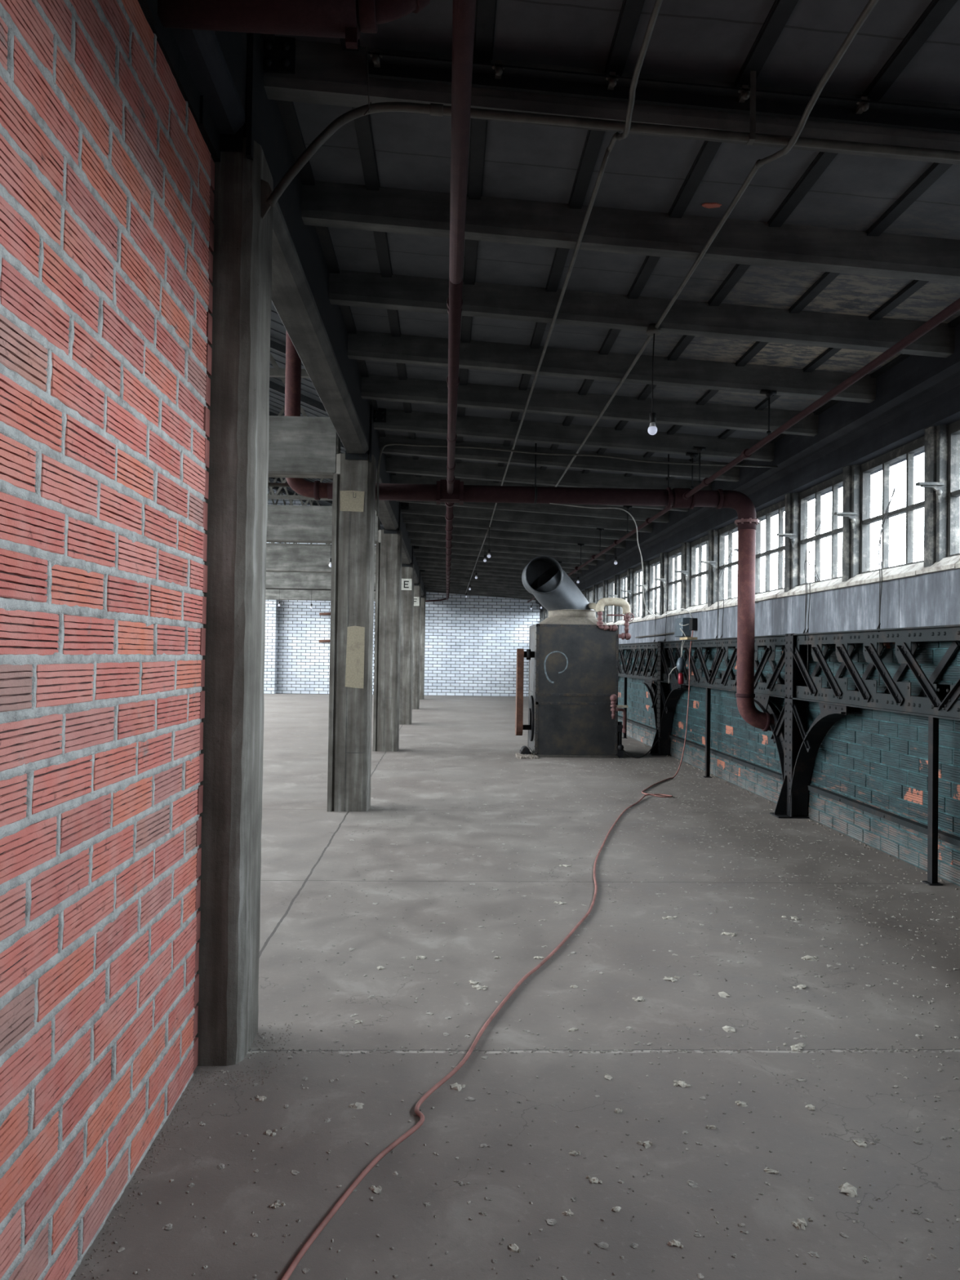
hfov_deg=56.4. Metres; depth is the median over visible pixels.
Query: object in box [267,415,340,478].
cross beam
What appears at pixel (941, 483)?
window
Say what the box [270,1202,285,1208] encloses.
chip
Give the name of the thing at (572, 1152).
chip
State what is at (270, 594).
cross beam
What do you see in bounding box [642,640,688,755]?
post
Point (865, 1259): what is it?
flakes
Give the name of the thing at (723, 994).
chip
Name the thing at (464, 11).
pipe
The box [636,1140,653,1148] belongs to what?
chip
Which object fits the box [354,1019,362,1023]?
chip
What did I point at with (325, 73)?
joist
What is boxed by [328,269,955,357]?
joist
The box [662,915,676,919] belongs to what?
chip
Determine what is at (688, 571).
window
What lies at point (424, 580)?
joist
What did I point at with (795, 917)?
chip
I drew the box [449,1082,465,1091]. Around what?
chip
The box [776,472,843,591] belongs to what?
window
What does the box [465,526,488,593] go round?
conduit
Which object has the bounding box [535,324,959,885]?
wall
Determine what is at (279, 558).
cross beam
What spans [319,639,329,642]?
wall bracket
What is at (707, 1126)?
chip
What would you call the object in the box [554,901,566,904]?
chip
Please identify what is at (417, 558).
joist
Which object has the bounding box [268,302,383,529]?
ceiling
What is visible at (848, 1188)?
chip
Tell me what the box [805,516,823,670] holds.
cord
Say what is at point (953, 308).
pipe
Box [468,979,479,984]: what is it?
chip
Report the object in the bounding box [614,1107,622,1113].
chip
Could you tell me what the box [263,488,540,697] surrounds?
wall
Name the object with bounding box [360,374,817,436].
joist
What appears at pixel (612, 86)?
ceiling beam
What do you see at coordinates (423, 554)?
joist
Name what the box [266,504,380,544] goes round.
cross beam
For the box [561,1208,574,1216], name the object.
chip
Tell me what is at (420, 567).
joist
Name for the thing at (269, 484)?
conduit
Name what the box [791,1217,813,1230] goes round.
chip
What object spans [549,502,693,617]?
cable
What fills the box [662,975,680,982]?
chip
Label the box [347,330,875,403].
joist
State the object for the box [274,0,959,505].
ceiling
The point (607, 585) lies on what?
window
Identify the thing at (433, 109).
conduit
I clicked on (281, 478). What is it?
roof truss
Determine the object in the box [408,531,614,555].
joist
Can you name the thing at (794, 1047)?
chip
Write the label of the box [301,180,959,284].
joist
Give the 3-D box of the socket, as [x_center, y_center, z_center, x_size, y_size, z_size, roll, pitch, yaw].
[1.118,-1.438,5.799,0.044,0.065,0.044,1,-1,-2]
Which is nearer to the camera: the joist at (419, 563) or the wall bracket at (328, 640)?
the joist at (419, 563)
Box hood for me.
[539,617,607,625]
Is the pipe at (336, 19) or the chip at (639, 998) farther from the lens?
the chip at (639, 998)
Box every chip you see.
[253,1094,266,1101]
[262,1128,277,1136]
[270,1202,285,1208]
[348,1102,364,1109]
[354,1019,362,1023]
[369,1185,382,1193]
[377,965,384,969]
[416,955,426,959]
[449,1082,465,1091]
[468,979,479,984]
[471,984,487,990]
[508,1243,521,1253]
[533,955,544,959]
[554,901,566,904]
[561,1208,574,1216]
[568,1027,577,1031]
[568,1149,580,1155]
[586,1175,602,1183]
[604,1073,613,1079]
[611,1205,621,1212]
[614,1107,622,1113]
[632,995,644,1001]
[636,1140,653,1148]
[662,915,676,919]
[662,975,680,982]
[666,1240,683,1248]
[673,1080,691,1087]
[705,1124,715,1128]
[718,991,730,998]
[720,931,736,936]
[722,1025,735,1032]
[734,1100,747,1106]
[763,1167,778,1173]
[782,915,798,919]
[782,1042,805,1051]
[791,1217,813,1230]
[792,984,806,989]
[801,955,817,960]
[804,1104,815,1111]
[837,1182,857,1197]
[853,1139,867,1147]
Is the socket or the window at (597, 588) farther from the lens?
the window at (597, 588)
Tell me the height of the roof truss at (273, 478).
4.306 m
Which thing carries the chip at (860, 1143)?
on the floor
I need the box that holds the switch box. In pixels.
[674,617,697,639]
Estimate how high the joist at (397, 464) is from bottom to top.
0.447 m
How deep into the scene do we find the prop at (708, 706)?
11.63 m
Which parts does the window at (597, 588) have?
sash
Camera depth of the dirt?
3.26 m
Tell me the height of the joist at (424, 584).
0.447 m
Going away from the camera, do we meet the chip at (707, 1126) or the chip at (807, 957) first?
the chip at (707, 1126)
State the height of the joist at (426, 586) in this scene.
0.447 m
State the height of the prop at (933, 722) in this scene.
1.160 m
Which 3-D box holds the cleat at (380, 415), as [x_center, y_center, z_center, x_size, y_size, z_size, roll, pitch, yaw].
[-1.012,-2.248,8.961,0.145,0.160,0.190,1,-1,-2]
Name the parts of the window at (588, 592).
sash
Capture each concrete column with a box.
[195,32,275,1066]
[327,405,376,811]
[373,502,402,751]
[399,545,413,724]
[412,569,421,709]
[419,585,425,699]
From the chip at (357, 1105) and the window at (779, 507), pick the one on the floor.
the chip at (357, 1105)
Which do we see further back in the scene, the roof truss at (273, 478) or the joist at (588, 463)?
the roof truss at (273, 478)
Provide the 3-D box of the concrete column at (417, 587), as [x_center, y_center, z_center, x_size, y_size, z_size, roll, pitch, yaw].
[-1.872,-0.063,25.135,0.396,3.980,0.430,1,-1,-2]
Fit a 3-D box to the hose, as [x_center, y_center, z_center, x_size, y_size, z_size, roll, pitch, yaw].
[1.032,0.695,6.537,0.717,1.952,12.551,1,-1,15]
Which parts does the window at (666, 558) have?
sash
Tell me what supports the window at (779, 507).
in the wall at (876, 758)
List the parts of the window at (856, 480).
sash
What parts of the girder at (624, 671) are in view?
gusset plate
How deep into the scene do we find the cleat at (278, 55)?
3.56 m
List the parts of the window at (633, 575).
sash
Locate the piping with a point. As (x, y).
(599, 606)
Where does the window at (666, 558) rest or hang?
in the wall at (876, 758)
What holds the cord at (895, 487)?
hanging from the window at (856, 480)
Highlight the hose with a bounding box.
[280,630,693,1279]
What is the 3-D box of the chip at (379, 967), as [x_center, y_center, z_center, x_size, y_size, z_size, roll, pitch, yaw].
[-0.488,1.611,4.409,0.037,0.008,0.047,1,-1,-2]
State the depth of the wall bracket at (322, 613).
32.97 m
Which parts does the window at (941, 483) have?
sash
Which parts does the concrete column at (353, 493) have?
head plate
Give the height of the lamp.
0.706 m
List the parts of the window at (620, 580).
sash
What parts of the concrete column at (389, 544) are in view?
head plate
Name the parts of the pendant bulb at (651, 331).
globe, cord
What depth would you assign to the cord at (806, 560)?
8.56 m
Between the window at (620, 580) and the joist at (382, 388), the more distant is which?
the window at (620, 580)
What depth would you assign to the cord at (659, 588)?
14.73 m
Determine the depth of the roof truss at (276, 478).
23.38 m
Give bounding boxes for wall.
[0,0,214,1279]
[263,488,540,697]
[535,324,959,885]
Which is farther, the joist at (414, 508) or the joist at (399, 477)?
the joist at (414, 508)
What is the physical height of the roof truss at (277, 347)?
4.306 m
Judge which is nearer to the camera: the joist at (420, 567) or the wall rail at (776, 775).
the wall rail at (776, 775)
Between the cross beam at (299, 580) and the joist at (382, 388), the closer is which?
the joist at (382, 388)
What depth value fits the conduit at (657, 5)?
3.96 m
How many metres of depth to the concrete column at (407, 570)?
19.55 m
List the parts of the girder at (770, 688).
gusset plate, gusset plate, gusset plate, gusset plate, gusset plate, gusset plate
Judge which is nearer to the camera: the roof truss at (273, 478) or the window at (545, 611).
the roof truss at (273, 478)
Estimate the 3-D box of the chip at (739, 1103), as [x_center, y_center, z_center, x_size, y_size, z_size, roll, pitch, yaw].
[0.908,1.610,3.112,0.045,0.008,0.029,0,-1,29]
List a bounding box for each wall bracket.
[319,612,330,615]
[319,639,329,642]
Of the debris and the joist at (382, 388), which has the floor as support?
the debris
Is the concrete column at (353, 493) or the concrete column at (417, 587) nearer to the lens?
the concrete column at (353, 493)
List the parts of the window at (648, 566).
sash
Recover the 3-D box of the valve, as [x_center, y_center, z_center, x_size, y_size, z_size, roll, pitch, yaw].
[2.101,1.312,13.661,0.277,0.978,0.257,1,-1,-2]
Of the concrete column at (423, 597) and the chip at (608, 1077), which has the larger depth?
the concrete column at (423, 597)
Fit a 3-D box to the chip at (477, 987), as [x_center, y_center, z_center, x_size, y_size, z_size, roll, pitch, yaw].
[-0.003,1.613,4.164,0.076,0.009,0.053,1,-1,10]
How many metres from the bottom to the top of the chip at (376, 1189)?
0.008 m
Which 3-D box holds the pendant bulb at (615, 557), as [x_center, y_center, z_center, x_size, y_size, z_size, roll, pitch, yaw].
[2.447,-1.645,16.130,0.062,0.579,0.062,1,-1,-2]
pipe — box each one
[157,0,430,48]
[284,331,784,731]
[425,0,475,601]
[527,297,959,603]
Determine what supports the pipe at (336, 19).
attached to the girder at (304, 257)
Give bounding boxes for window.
[536,609,543,622]
[540,608,547,620]
[584,587,592,602]
[589,582,602,621]
[597,577,613,623]
[608,571,626,623]
[621,564,642,618]
[635,556,660,617]
[653,546,681,615]
[675,534,708,610]
[701,522,737,606]
[733,499,785,594]
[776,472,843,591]
[833,435,924,582]
[915,419,959,567]
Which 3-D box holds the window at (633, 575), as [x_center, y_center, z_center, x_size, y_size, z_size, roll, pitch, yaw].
[2.876,-0.869,16.705,0.300,1.060,1.349,1,-1,-2]
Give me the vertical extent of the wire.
0.029 m
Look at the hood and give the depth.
13.81 m
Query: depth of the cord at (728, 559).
11.34 m
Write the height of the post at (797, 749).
1.800 m
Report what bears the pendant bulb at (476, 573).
hanging from the conduit at (488, 526)
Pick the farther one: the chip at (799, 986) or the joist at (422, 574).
the joist at (422, 574)
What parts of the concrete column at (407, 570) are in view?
head plate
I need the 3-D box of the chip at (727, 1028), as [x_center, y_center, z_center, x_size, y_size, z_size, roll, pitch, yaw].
[1.040,1.621,3.742,0.054,0.010,0.064,1,-1,-2]
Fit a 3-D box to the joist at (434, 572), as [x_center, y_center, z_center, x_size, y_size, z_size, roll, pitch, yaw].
[0.401,-1.827,25.274,4.220,0.447,0.110,1,-1,-2]
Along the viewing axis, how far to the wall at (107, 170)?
2.28 m
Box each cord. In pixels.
[622,737,661,758]
[653,588,659,660]
[663,571,674,672]
[715,559,728,653]
[720,545,733,638]
[803,549,819,637]
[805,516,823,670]
[876,484,897,685]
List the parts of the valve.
lever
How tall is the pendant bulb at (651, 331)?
0.714 m
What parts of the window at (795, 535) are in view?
sash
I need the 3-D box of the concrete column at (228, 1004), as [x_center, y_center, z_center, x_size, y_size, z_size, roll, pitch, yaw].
[-1.035,-0.398,3.566,0.436,3.980,0.430,1,-1,-2]
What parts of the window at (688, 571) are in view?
sash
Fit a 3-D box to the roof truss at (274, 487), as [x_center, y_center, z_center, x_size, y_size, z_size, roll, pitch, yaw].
[-6.599,-4.804,31.454,9.037,4.306,0.080,1,-1,-2]
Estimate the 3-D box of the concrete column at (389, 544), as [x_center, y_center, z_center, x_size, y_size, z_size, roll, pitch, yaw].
[-1.469,-0.231,14.350,0.395,3.980,0.430,1,-1,-2]
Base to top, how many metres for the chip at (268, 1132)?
0.008 m
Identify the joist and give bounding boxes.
[263,40,959,164]
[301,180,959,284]
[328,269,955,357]
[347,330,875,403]
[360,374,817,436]
[373,408,774,462]
[379,434,739,481]
[386,456,711,490]
[391,473,688,511]
[395,500,669,523]
[400,502,652,533]
[402,513,638,541]
[405,523,626,548]
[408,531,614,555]
[410,538,604,559]
[413,546,596,565]
[413,551,588,569]
[415,556,582,573]
[417,561,575,577]
[418,565,522,577]
[420,569,521,581]
[420,573,523,584]
[422,576,524,586]
[422,579,526,590]
[423,582,528,592]
[425,585,533,595]
[425,587,534,597]
[426,589,537,599]
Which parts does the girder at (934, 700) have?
gusset plate, gusset plate, gusset plate, gusset plate, gusset plate, gusset plate, gusset plate, gusset plate, gusset plate, gusset plate, gusset plate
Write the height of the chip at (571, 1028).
0.007 m
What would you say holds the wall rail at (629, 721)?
attached to the wall at (876, 758)
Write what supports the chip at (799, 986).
on the floor
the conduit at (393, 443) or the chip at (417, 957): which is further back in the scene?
the conduit at (393, 443)
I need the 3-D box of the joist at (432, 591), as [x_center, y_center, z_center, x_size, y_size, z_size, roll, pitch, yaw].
[0.119,-1.710,32.824,4.220,0.447,0.110,1,-1,-2]
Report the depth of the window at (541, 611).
33.37 m
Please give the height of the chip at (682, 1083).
0.008 m
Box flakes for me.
[187,795,959,1279]
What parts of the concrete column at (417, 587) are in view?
head plate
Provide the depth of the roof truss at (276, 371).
9.95 m
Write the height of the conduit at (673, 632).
0.044 m
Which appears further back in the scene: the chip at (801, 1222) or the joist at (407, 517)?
the joist at (407, 517)
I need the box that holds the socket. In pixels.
[648,412,656,422]
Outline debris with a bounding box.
[93,742,959,1279]
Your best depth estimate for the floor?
3.61 m
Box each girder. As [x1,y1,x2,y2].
[170,28,426,599]
[617,641,657,681]
[658,634,788,697]
[789,624,959,720]
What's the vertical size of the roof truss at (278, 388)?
4.306 m
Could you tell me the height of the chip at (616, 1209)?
0.007 m
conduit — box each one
[266,45,959,207]
[267,482,290,487]
[376,442,777,515]
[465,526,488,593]
[488,0,662,527]
[555,0,878,487]
[635,631,674,638]
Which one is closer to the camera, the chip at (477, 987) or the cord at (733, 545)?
the chip at (477, 987)
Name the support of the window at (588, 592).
in the wall at (876, 758)
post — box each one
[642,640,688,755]
[754,633,861,818]
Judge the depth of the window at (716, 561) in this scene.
11.76 m
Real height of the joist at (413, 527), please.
0.447 m
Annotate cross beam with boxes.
[265,571,375,590]
[265,589,375,601]
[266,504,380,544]
[266,544,376,573]
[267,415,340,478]
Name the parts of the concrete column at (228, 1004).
head plate, tab plate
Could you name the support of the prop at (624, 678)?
on the floor
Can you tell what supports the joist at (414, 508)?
attached to the ceiling at (904, 49)
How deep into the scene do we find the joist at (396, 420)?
9.05 m
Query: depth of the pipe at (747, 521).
9.31 m
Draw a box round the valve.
[609,693,627,758]
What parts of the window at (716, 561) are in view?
sash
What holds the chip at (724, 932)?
on the floor
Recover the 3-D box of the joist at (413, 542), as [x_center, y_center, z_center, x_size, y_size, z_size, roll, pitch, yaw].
[0.642,-1.928,18.803,4.220,0.447,0.110,1,-1,-2]
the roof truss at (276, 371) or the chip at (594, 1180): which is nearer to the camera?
the chip at (594, 1180)
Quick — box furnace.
[515,555,618,758]
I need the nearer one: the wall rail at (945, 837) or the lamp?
the wall rail at (945, 837)
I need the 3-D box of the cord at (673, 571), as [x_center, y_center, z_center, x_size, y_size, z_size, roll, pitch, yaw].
[2.959,-0.232,14.028,0.160,1.702,0.033,1,-1,-2]
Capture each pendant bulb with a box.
[328,543,331,567]
[475,564,477,578]
[487,520,490,557]
[613,545,617,564]
[646,323,661,435]
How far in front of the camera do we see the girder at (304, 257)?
4.95 m
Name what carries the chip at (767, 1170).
on the floor
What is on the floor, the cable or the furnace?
the furnace
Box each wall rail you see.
[617,715,656,732]
[668,734,782,780]
[808,785,959,847]
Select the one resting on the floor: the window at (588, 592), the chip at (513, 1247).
the chip at (513, 1247)
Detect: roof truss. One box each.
[266,478,376,546]
[267,411,344,500]
[267,477,333,506]
[267,477,382,543]
[269,353,309,377]
[269,381,327,416]
[270,339,306,416]
[273,486,323,543]
[280,477,324,505]
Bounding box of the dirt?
[72,742,958,1279]
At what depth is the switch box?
12.82 m
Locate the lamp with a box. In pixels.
[668,636,684,684]
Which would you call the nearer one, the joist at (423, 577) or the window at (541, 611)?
the joist at (423, 577)
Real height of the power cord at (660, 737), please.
0.304 m
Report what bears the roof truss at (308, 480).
attached to the ceiling at (277, 330)
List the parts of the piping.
drop leg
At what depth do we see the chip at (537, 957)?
4.58 m
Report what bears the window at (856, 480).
in the wall at (876, 758)
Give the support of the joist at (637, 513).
attached to the ceiling at (904, 49)
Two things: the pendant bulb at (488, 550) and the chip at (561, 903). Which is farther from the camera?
the pendant bulb at (488, 550)
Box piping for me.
[588,597,634,639]
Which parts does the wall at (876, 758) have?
sill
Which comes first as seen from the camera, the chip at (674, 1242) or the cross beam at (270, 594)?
the chip at (674, 1242)
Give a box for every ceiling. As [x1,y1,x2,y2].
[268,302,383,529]
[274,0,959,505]
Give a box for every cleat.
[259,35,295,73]
[373,408,386,422]
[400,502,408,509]
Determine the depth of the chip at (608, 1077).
3.29 m
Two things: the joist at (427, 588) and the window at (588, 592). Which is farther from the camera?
the joist at (427, 588)
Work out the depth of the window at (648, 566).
15.81 m
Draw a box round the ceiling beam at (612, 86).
[367,48,959,133]
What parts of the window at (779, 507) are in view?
sash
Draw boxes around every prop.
[622,676,627,738]
[703,688,711,777]
[922,716,942,885]
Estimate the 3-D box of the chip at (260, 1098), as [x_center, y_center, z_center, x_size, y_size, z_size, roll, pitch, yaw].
[-0.760,1.585,3.100,0.040,0.008,0.033,1,-1,-2]
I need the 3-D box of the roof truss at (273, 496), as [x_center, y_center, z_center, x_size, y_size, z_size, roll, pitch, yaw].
[-6.095,-5.014,17.965,9.037,4.306,0.080,1,-1,-2]
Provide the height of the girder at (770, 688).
0.634 m
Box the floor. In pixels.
[70,693,959,1279]
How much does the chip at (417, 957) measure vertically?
0.008 m
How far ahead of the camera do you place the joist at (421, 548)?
19.82 m
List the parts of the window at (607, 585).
sash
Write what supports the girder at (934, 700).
attached to the wall at (876, 758)
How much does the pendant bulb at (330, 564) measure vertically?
0.409 m
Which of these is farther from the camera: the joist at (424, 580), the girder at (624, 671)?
the joist at (424, 580)
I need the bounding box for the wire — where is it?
[265,588,375,591]
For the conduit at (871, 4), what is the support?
attached to the joist at (325, 204)
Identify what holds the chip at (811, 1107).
on the floor

